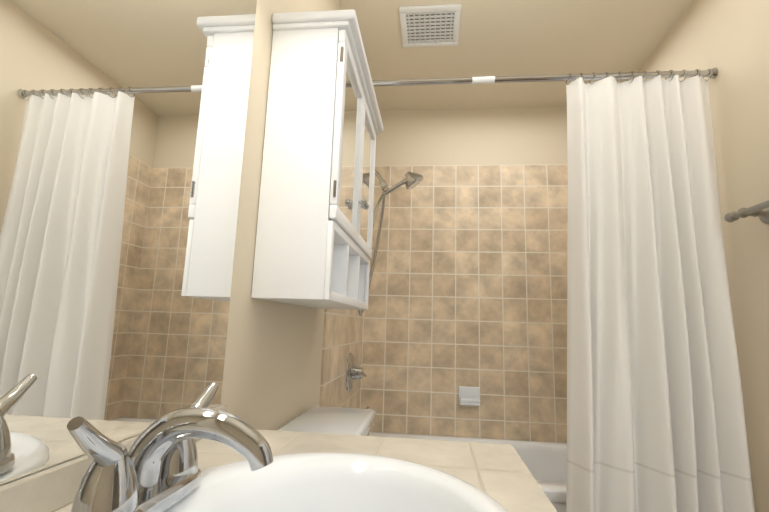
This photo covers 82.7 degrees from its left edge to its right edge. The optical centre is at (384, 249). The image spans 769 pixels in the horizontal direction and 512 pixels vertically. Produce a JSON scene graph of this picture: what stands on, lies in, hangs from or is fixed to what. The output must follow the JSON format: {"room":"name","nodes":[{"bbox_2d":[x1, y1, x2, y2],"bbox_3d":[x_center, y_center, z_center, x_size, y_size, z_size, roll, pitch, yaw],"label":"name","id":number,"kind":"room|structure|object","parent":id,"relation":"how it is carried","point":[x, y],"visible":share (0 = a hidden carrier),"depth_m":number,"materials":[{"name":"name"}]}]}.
{"room":"bathroom","nodes":[
{"label":"bathroom","id":0,"kind":"room"},
{"bbox_2d":[221,0,341,429],"bbox_3d":[-0.350,0.017,1.059,0.100,2.440,3.435,1,-10,6],"label":"wall","id":1,"kind":"structure","parent":0,"point":[272,368],"depth_m":1.06,"materials":[{"name":"beige paint"}]},
{"bbox_2d":[0,404,227,511],"bbox_3d":[-0.360,0.250,0.440,0.018,0.041,0.840,1,-10,6],"label":"backsplash","id":2,"kind":"structure","parent":1,"relation":"attached to","point":[52,488],"depth_m":0.46,"materials":[{"name":"tile"}]},
{"bbox_2d":[0,0,256,484],"bbox_3d":[-0.350,-0.256,0.525,0.005,0.984,0.832,1,-10,6],"label":"mirror","id":3,"kind":"object","parent":1,"relation":"attached to","point":[122,129],"visible":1,"depth_m":0.56,"materials":[{"name":"clear glass"}]},
{"bbox_2d":[251,9,382,309],"bbox_3d":[-0.155,-0.191,1.353,0.215,0.720,0.652,1,-10,6],"label":"upper cabinet","id":4,"kind":"object","parent":1,"relation":"attached to","point":[323,129],"visible":1,"depth_m":1.07,"materials":[{"name":"white paint"}]},
{"bbox_2d":[319,309,363,408],"bbox_3d":[-0.182,0.401,2.138,0.008,2.060,0.937,1,-10,6],"label":"wall tile","id":5,"kind":"structure","parent":1,"relation":"attached to","point":[342,334],"depth_m":1.95,"materials":[{"name":"beige tile"}]},
{"bbox_2d":[346,353,366,391],"bbox_3d":[-0.138,0.612,2.180,0.075,0.192,0.192,1,-10,6],"label":"shower valve","id":6,"kind":"object","parent":5,"relation":"attached to","point":[354,372],"visible":1,"depth_m":2.15,"materials":[{"name":"silver metal"}]},
{"bbox_2d":[358,170,423,315],"bbox_3d":[0.022,-0.067,2.283,0.353,0.821,0.211,1,-10,6],"label":"shower head","id":7,"kind":"object","parent":5,"relation":"attached to","point":[411,180],"visible":0.69,"depth_m":2.32},
{"bbox_2d":[375,106,566,165],"bbox_3d":[0.613,0.313,2.605,1.483,2.440,0.100,1,-10,6],"label":"wall","id":8,"kind":"structure","parent":0,"point":[510,136],"depth_m":2.74,"materials":[{"name":"beige paint"}]},
{"bbox_2d":[360,164,567,442],"bbox_3d":[0.601,0.491,2.520,1.483,2.060,0.008,1,-10,6],"label":"wall tile","id":9,"kind":"structure","parent":8,"relation":"attached to","point":[468,286],"depth_m":2.56,"materials":[{"name":"beige tile"}]},
{"bbox_2d":[459,386,479,405],"bbox_3d":[0.476,0.816,2.441,0.120,0.095,0.060,1,-10,6],"label":"soap dish","id":10,"kind":"object","parent":9,"relation":"attached to","point":[469,396],"visible":1,"depth_m":2.46,"materials":[{"name":"white ceramic"}]},
{"bbox_2d":[339,0,693,110],"bbox_3d":[0.475,-1.225,1.188,1.683,0.100,3.435,1,-10,6],"label":"ceiling","id":11,"kind":"structure","parent":0,"point":[522,37],"depth_m":2.16,"materials":[{"name":"beige paint"}]},
{"bbox_2d":[399,4,461,47],"bbox_3d":[0.211,-1.031,2.022,0.270,0.014,0.270,1,-10,6],"label":"ceiling vent","id":12,"kind":"object","parent":11,"relation":"in","point":[430,26],"visible":1,"depth_m":2.00,"materials":[{"name":"white plastic"}]},
{"bbox_2d":[630,0,768,511],"bbox_3d":[1.223,0.036,0.886,0.100,2.440,3.435,1,-10,6],"label":"wall","id":13,"kind":"structure","parent":0,"point":[729,39],"depth_m":1.51,"materials":[{"name":"beige paint"}]},
{"bbox_2d":[372,67,717,86],"bbox_3d":[0.532,-0.688,1.759,1.480,0.060,0.060,1,-10,6],"label":"rail","id":14,"kind":"object","parent":13,"relation":"attached to","point":[514,79],"visible":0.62,"depth_m":1.74,"materials":[{"name":"silver metal"}]},
{"bbox_2d":[566,69,754,511],"bbox_3d":[0.928,0.214,1.550,0.599,1.857,0.146,1,-10,6],"label":"shower curtain","id":15,"kind":"object","parent":14,"relation":"hanging from","point":[655,416],"visible":1,"depth_m":1.54,"materials":[{"name":"fabric"}]},
{"bbox_2d":[724,200,768,223],"bbox_3d":[1.162,-0.156,1.196,0.090,0.068,0.595,1,-10,6],"label":"towel bar","id":16,"kind":"object","parent":13,"relation":"attached to","point":[760,211],"visible":1,"depth_m":1.39,"materials":[{"name":"silver metal"}]},
{"bbox_3d":[0.397,1.277,0.757,1.683,0.100,3.435,1,-10,6],"label":"floor","id":17,"kind":"structure","parent":0,"visible":0},
{"bbox_2d":[53,429,556,511],"bbox_3d":[-0.100,0.700,0.333,0.569,0.863,0.840,1,-10,6],"label":"countertop","id":18,"kind":"structure","parent":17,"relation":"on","point":[502,475],"depth_m":0.70,"materials":[{"name":"beige tile"}]},
{"bbox_2d":[164,452,507,511],"bbox_3d":[-0.074,0.330,0.405,0.424,0.146,0.494,1,-10,6],"label":"sink","id":19,"kind":"object","parent":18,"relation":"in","point":[326,482],"visible":0.79,"depth_m":0.57,"materials":[{"name":"white ceramic"}]},
{"bbox_2d":[67,382,272,511],"bbox_3d":[-0.191,0.204,0.440,0.162,0.107,0.232,1,-10,6],"label":"faucet","id":20,"kind":"object","parent":19,"relation":"on","point":[154,468],"visible":1,"depth_m":0.43,"materials":[{"name":"silver metal"}]},
{"bbox_2d":[278,406,375,435],"bbox_3d":[0.071,0.888,1.177,0.717,0.790,0.436,1,-10,6],"label":"toilet","id":21,"kind":"object","parent":17,"relation":"on","point":[337,420],"visible":0.35,"depth_m":1.26,"materials":[{"name":"white ceramic"}]},
{"bbox_2d":[369,432,566,511],"bbox_3d":[0.536,1.188,2.011,1.479,0.510,0.759,1,-10,6],"label":"bathtub","id":22,"kind":"object","parent":17,"relation":"on","point":[545,463],"visible":0.17,"depth_m":2.29,"materials":[{"name":"white ceramic"}]}
]}

